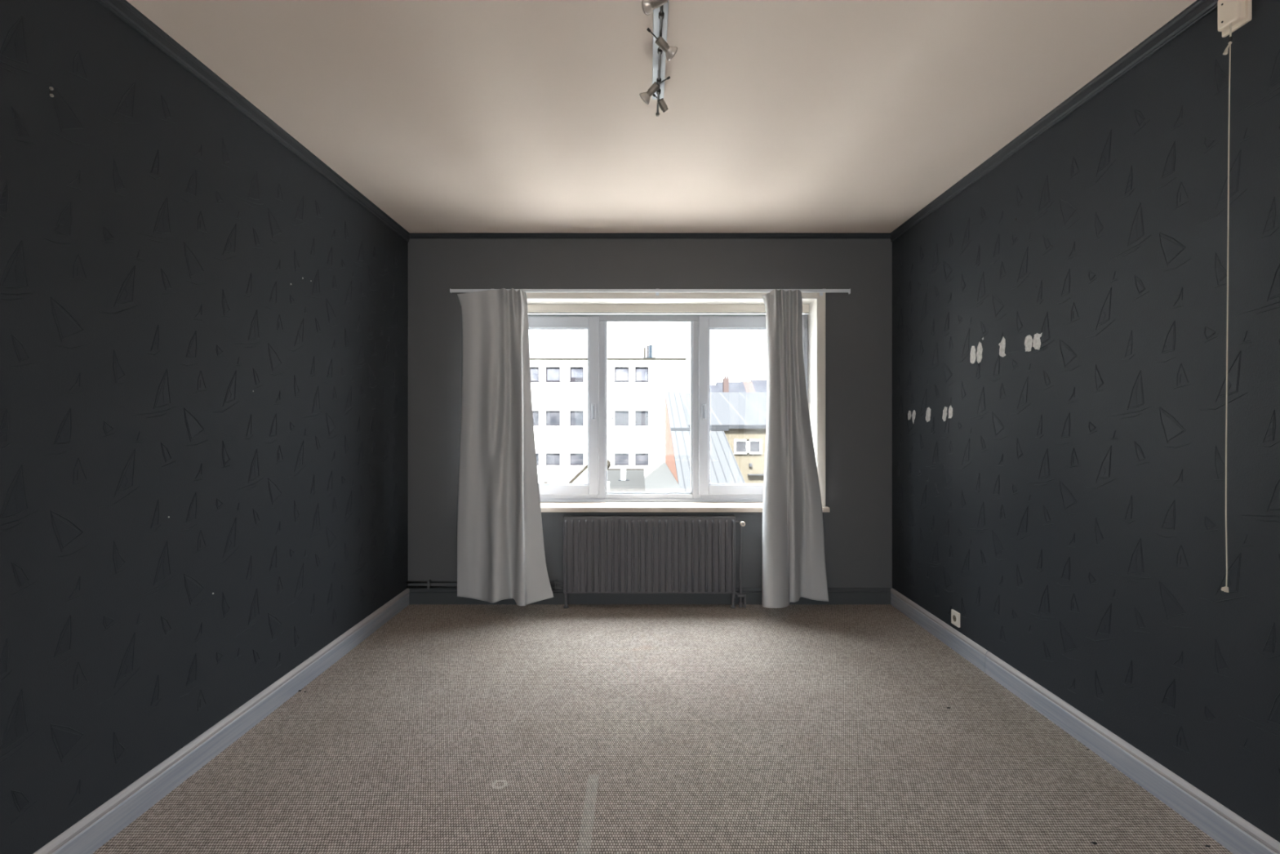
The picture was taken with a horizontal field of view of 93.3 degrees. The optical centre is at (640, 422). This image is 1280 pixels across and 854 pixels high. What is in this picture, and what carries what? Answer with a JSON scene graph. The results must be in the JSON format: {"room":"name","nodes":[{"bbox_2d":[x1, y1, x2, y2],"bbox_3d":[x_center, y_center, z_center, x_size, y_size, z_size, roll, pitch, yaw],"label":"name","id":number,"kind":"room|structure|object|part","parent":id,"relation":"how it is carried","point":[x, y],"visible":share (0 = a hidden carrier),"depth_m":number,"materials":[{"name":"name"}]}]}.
{"room":"empty room","nodes":[
{"label":"empty room","id":0,"kind":"room"},
{"bbox_2d":[0,0,408,853],"bbox_3d":[-1.851,0.031,0.585,0.345,2.798,8.250,0,0,0],"label":"wall","id":1,"kind":"structure","parent":0,"point":[204,336],"depth_m":2.10,"materials":[{"name":"black paint"}]},
{"bbox_2d":[32,587,409,853],"bbox_3d":[-1.676,1.252,0.585,0.016,0.116,7.570,0,0,0],"label":"baseboard","id":2,"kind":"structure","parent":1,"relation":"attached to","point":[88,834],"depth_m":2.29,"materials":[{"name":"white wood"}]},
{"bbox_2d":[96,0,409,241],"bbox_3d":[-1.676,-1.337,0.585,0.016,0.062,7.570,0,0,0],"label":"trim","id":3,"kind":"structure","parent":1,"relation":"attached to","point":[123,10],"depth_m":2.47,"materials":[{"name":"grey wood"}]},
{"bbox_2d":[408,237,892,589],"bbox_3d":[0.067,0.031,4.540,4.182,2.798,0.340,0,0,0],"label":"wall","id":4,"kind":"structure","parent":0,"point":[858,525],"depth_m":4.37,"materials":[{"name":"grey paint"}]},
{"bbox_2d":[405,579,563,589],"bbox_3d":[-1.116,1.164,4.339,1.136,0.063,0.062,0,0,0],"label":"pipes","id":5,"kind":"object","parent":4,"relation":"attached to","point":[428,582],"visible":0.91,"depth_m":4.34,"materials":[{"name":"black metal"}]},
{"bbox_2d":[408,587,890,604],"bbox_3d":[0.067,1.252,4.362,3.470,0.116,0.016,0,0,0],"label":"baseboard","id":6,"kind":"structure","parent":4,"relation":"attached to","point":[416,595],"depth_m":4.35,"materials":[{"name":"grey"}]},
{"bbox_2d":[449,288,850,515],"bbox_3d":[0.067,-0.144,4.490,2.834,1.625,0.439,0,0,0],"label":"window","id":7,"kind":"structure","parent":4,"relation":"in","point":[593,497],"depth_m":4.58,"materials":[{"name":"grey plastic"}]},
{"bbox_2d":[457,288,553,605],"bbox_3d":[-0.943,0.159,4.196,0.712,2.191,0.242,0,0,19],"label":"curtain","id":8,"kind":"object","parent":7,"relation":"hanging from","point":[501,556],"visible":1,"depth_m":4.22,"materials":[{"name":"grey fabric"}]},
{"bbox_3d":[-0.730,-0.128,4.605,0.824,1.350,0.060,0,0,0],"label":"sash","id":9,"kind":"part","parent":7,"relation":"part of","materials":[{"name":"grey plastic"}]},
{"bbox_3d":[-0.356,-0.080,4.553,0.018,0.098,0.024,0,0,0],"label":"handle","id":10,"kind":"part","parent":7,"relation":"part of","materials":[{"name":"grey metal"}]},
{"bbox_3d":[-0.356,-0.083,4.569,0.033,0.127,0.012,0,0,0],"label":"handle plate","id":11,"kind":"part","parent":7,"relation":"part of","materials":[{"name":"grey plastic"}]},
{"bbox_3d":[0.067,-0.934,4.311,2.834,0.044,0.081,0,0,0],"label":"curtain rail","id":12,"kind":"part","parent":7,"relation":"part of","materials":[{"name":"white metal"}]},
{"bbox_3d":[0.067,-0.934,4.285,2.834,0.020,0.024,0,0,0],"label":"rail","id":13,"kind":"part","parent":7,"relation":"part of","materials":[{"name":"white metal"}]},
{"bbox_3d":[0.049,0.621,4.503,2.594,0.035,0.415,0,0,0],"label":"sill","id":14,"kind":"part","parent":7,"relation":"part of","materials":[{"name":"beige stone"}]},
{"bbox_3d":[0.477,-0.080,4.553,0.018,0.098,0.024,0,0,0],"label":"handle","id":15,"kind":"part","parent":7,"relation":"part of","materials":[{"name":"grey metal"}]},
{"bbox_3d":[0.477,-0.083,4.569,0.033,0.127,0.012,0,0,0],"label":"handle plate","id":16,"kind":"part","parent":7,"relation":"part of","materials":[{"name":"grey plastic"}]},
{"bbox_3d":[0.840,-0.128,4.605,0.800,1.350,0.060,0,0,0],"label":"sash","id":17,"kind":"part","parent":7,"relation":"part of","materials":[{"name":"grey plastic"}]},
{"bbox_2d":[761,288,828,608],"bbox_3d":[1.029,0.163,4.221,0.538,2.190,0.249,0,0,-30],"label":"curtain","id":18,"kind":"object","parent":7,"relation":"hanging from","point":[793,567],"visible":1,"depth_m":4.19,"materials":[{"name":"grey fabric"}]},
{"bbox_2d":[409,232,890,238],"bbox_3d":[0.067,-1.349,4.365,3.470,0.038,0.010,0,0,0],"label":"trim","id":19,"kind":"structure","parent":4,"relation":"attached to","point":[412,235],"depth_m":4.36,"materials":[{"name":"grey wood"}]},
{"bbox_2d":[125,0,1196,232],"bbox_3d":[0.067,-1.493,0.585,4.182,0.250,8.250,0,0,0],"label":"ceiling","id":20,"kind":"structure","parent":0,"point":[447,116],"depth_m":2.53,"materials":[{"name":"paint"}]},
{"bbox_2d":[639,0,677,116],"bbox_3d":[0.060,-1.306,1.995,0.131,0.124,1.150,0,0,0],"label":"track light","id":21,"kind":"object","parent":20,"relation":"attached to","point":[662,51],"visible":1,"depth_m":2.10,"materials":[{"name":"silver metal"}]},
{"bbox_3d":[0.018,-1.267,2.365,0.046,0.046,0.046,0,0,0],"label":"bulb","id":22,"kind":"part","parent":21,"relation":"part of","materials":[{"name":"clear glass"}]},
{"bbox_3d":[0.025,-1.302,1.884,0.044,0.049,0.045,0,0,0],"label":"bulb","id":23,"kind":"part","parent":21,"relation":"part of","materials":[{"name":"clear glass"}]},
{"bbox_3d":[0.067,-1.306,2.000,0.009,0.009,1.120,0,0,1],"label":"rod","id":24,"kind":"part","parent":21,"relation":"part of","materials":[{"name":"grey metal"}]},
{"bbox_3d":[0.065,-1.357,1.970,0.050,0.022,1.101,0,0,1],"label":"mounting plate","id":25,"kind":"part","parent":21,"relation":"part of","materials":[{"name":"silver metal"}]},
{"bbox_3d":[0.103,-1.269,2.079,0.045,0.048,0.046,0,0,0],"label":"bulb","id":26,"kind":"part","parent":21,"relation":"part of","materials":[{"name":"clear glass"}]},
{"bbox_2d":[92,604,1233,853],"bbox_3d":[0.067,1.370,0.595,3.542,0.120,7.590,0,0,0],"label":"floor","id":27,"kind":"structure","parent":0,"point":[449,728],"depth_m":2.41,"materials":[{"name":"beige carpet"}]},
{"bbox_2d":[563,515,746,608],"bbox_3d":[0.098,0.987,4.282,1.296,0.646,0.127,0,0,0],"label":"radiator","id":28,"kind":"object","parent":27,"relation":"on","point":[602,553],"visible":1,"depth_m":4.27,"materials":[{"name":"black metal"}]},
{"bbox_3d":[0.716,0.709,4.239,0.035,0.035,0.036,0,0,0],"label":"valve knob","id":29,"kind":"part","parent":28,"relation":"part of","materials":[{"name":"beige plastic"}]},
{"bbox_2d":[892,0,1279,842],"bbox_3d":[1.987,0.031,0.585,0.342,2.798,8.250,0,0,0],"label":"wall","id":30,"kind":"structure","parent":0,"point":[1060,322],"depth_m":2.29,"materials":[{"name":"black paint"}]},
{"bbox_2d":[951,608,959,627],"bbox_3d":[1.810,1.125,3.475,0.016,0.082,0.082,0,0,0],"label":"wall socket","id":31,"kind":"object","parent":30,"relation":"attached to","point":[955,615],"visible":1,"depth_m":3.46,"materials":[{"name":"beige plastic"}]},
{"bbox_2d":[889,0,1217,241],"bbox_3d":[1.810,-1.337,0.585,0.016,0.062,7.570,0,0,0],"label":"trim","id":32,"kind":"structure","parent":30,"relation":"attached to","point":[1198,10],"depth_m":2.48,"materials":[{"name":"grey wood"}]},
{"bbox_2d":[890,587,1279,853],"bbox_3d":[1.810,1.252,1.186,0.016,0.116,6.368,0,0,0],"label":"baseboard","id":33,"kind":"structure","parent":30,"relation":"attached to","point":[1224,825],"depth_m":2.30,"materials":[{"name":"white wood"}]},
{"bbox_2d":[1217,0,1252,592],"bbox_3d":[1.790,-0.401,1.837,0.055,1.830,0.085,0,0,0],"label":"box","id":34,"kind":"object","parent":30,"relation":"attached to","point":[1233,15],"visible":1,"depth_m":1.83,"materials":[{"name":"beige plastic"}]},
{"bbox_3d":[1.783,-0.361,1.833,0.019,1.722,0.004,0,0,0],"label":"cord","id":35,"kind":"part","parent":34,"relation":"part of","materials":[{"name":"beige plastic"}]},
{"bbox_3d":[1.812,-1.256,1.837,0.012,0.120,0.085,0,0,0],"label":"plate","id":36,"kind":"part","parent":34,"relation":"part of","materials":[{"name":"beige plastic"}]},
{"label":"outside","id":37,"kind":"structure","parent":0,"visible":0},
{"bbox_3d":[5.000,10.510,67.750,130.000,0.400,124.500,0,0,0],"label":"ground","id":38,"kind":"structure","parent":37,"visible":0},
{"bbox_2d":[568,458,610,483],"bbox_3d":[-3.519,6.136,37.950,3.080,8.349,4.200,0,0,0],"label":"gabled house","id":39,"kind":"structure","parent":38,"relation":"on","point":[581,477],"depth_m":36.00,"materials":[{"name":"white"}]},
{"bbox_2d":[529,344,690,483],"bbox_3d":[-14.942,1.932,55.900,38.116,16.757,12.200,0,0,0],"label":"office building","id":40,"kind":"structure","parent":38,"relation":"on","point":[637,387],"depth_m":50.00,"materials":[{"name":"white"}]},
{"bbox_3d":[-9.171,-3.995,50.170,1.313,1.011,0.040,0,0,0],"label":"pane","id":41,"kind":"part","parent":40,"relation":"part of","materials":[{"name":"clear glass"}]},
{"bbox_3d":[-9.171,-0.394,50.170,1.413,1.111,0.040,0,0,0],"label":"pane","id":42,"kind":"part","parent":40,"relation":"part of","materials":[{"name":"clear glass"}]},
{"bbox_3d":[-9.171,3.011,50.170,1.413,0.838,0.040,0,0,0],"label":"pane","id":43,"kind":"part","parent":40,"relation":"part of","materials":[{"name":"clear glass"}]},
{"bbox_3d":[-7.264,-3.995,50.170,1.011,1.011,0.040,0,0,0],"label":"pane","id":44,"kind":"part","parent":40,"relation":"part of","materials":[{"name":"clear glass"}]},
{"bbox_3d":[-7.264,3.011,50.170,1.111,0.838,0.040,0,0,0],"label":"pane","id":45,"kind":"part","parent":40,"relation":"part of","materials":[{"name":"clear glass"}]},
{"bbox_3d":[-7.264,-0.394,50.170,1.111,1.111,0.040,0,0,0],"label":"pane","id":46,"kind":"part","parent":40,"relation":"part of","materials":[{"name":"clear glass"}]},
{"bbox_3d":[-5.297,3.011,50.170,1.050,0.838,0.040,0,0,0],"label":"pane","id":47,"kind":"part","parent":40,"relation":"part of","materials":[{"name":"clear glass"}]},
{"bbox_3d":[-5.297,-0.394,50.170,1.050,1.111,0.040,0,0,0],"label":"pane","id":48,"kind":"part","parent":40,"relation":"part of","materials":[{"name":"clear glass"}]},
{"bbox_3d":[-5.297,-3.995,50.170,0.950,1.011,0.040,0,0,0],"label":"pane","id":49,"kind":"part","parent":40,"relation":"part of","materials":[{"name":"clear glass"}]},
{"bbox_2d":[571,377,582,380],"bbox_3d":[-5.297,-3.615,50.139,0.950,0.250,0.018,0,0,0],"label":"blind","id":50,"kind":"object","parent":40,"relation":"hanging from","point":[572,378],"depth_m":50.12,"materials":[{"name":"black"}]},
{"bbox_3d":[-1.574,3.011,50.170,1.111,0.838,0.040,0,0,0],"label":"pane","id":51,"kind":"part","parent":40,"relation":"part of","materials":[{"name":"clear glass"}]},
{"bbox_3d":[-1.574,-0.394,50.170,1.111,1.111,0.040,0,0,0],"label":"pane","id":52,"kind":"part","parent":40,"relation":"part of","materials":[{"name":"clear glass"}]},
{"bbox_2d":[614,413,628,424],"bbox_3d":[-1.574,-0.288,50.139,1.111,0.900,0.018,0,0,0],"label":"window","id":53,"kind":"structure","parent":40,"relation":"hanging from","point":[620,419],"depth_m":50.12,"materials":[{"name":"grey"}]},
{"bbox_3d":[-1.574,-3.995,50.170,1.011,1.011,0.040,0,0,0],"label":"pane","id":54,"kind":"part","parent":40,"relation":"part of","materials":[{"name":"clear glass"}]},
{"bbox_3d":[0.091,3.011,50.170,1.050,0.838,0.040,0,0,0],"label":"pane","id":55,"kind":"part","parent":40,"relation":"part of","materials":[{"name":"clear glass"}]},
{"bbox_3d":[0.091,-0.394,50.170,1.050,1.111,0.040,0,0,0],"label":"pane","id":56,"kind":"part","parent":40,"relation":"part of","materials":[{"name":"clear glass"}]},
{"bbox_2d":[635,413,648,424],"bbox_3d":[0.091,-0.288,50.139,1.050,0.900,0.018,0,0,0],"label":"window","id":57,"kind":"structure","parent":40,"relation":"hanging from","point":[640,419],"depth_m":50.12,"materials":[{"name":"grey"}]},
{"bbox_3d":[0.091,-3.995,50.170,0.950,1.011,0.040,0,0,0],"label":"pane","id":58,"kind":"part","parent":40,"relation":"part of","materials":[{"name":"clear glass"}]},
{"bbox_2d":[607,462,682,492],"bbox_3d":[-0.357,6.120,26.000,3.085,8.380,18.200,0,0,0],"label":"outbuilding","id":59,"kind":"structure","parent":38,"relation":"on","point":[661,479],"depth_m":26.13,"materials":[{"name":"white"}]},
{"bbox_2d":[710,384,720,391],"bbox_3d":[9.201,2.536,84.000,3.099,15.547,8.000,0,0,0],"label":"house","id":60,"kind":"structure","parent":38,"relation":"on","point":[713,388],"depth_m":82.68,"materials":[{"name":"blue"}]},
{"bbox_2d":[664,391,767,492],"bbox_3d":[8.498,4.271,25.400,14.605,12.078,17.200,0,0,0],"label":"roofed building","id":61,"kind":"structure","parent":38,"relation":"on","point":[738,420],"depth_m":25.05,"materials":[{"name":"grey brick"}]},
{"bbox_3d":[4.153,0.991,25.020,0.424,0.455,0.020,0,0,0],"label":"pane","id":62,"kind":"part","parent":61,"relation":"part of","materials":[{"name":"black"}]},
{"bbox_3d":[4.718,0.991,25.020,0.427,0.455,0.020,0,0,0],"label":"pane","id":63,"kind":"part","parent":61,"relation":"part of","materials":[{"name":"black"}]},
{"bbox_2d":[722,376,728,391],"bbox_3d":[11.261,2.119,79.950,0.674,16.383,0.900,0,0,0],"label":"chimney","id":64,"kind":"object","parent":38,"relation":"on","point":[725,380],"visible":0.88,"depth_m":79.50,"materials":[{"name":"red"}]},
{"bbox_2d":[715,382,746,391],"bbox_3d":[14.145,1.930,96.000,4.232,16.760,8.000,0,0,0],"label":"house","id":65,"kind":"structure","parent":38,"relation":"on","point":[733,386],"depth_m":94.56,"materials":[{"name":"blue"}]},
{"bbox_2d":[740,381,755,391],"bbox_3d":[18.523,1.562,106.000,1.976,17.496,8.000,0,0,0],"label":"house","id":66,"kind":"structure","parent":38,"relation":"on","point":[748,386],"depth_m":104.49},
{"bbox_2d":[751,379,767,391],"bbox_3d":[24.068,1.047,116.000,5.831,18.526,8.000,0,0,0],"label":"house","id":67,"kind":"structure","parent":38,"relation":"on","point":[759,385],"depth_m":114.62,"materials":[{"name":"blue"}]}
]}

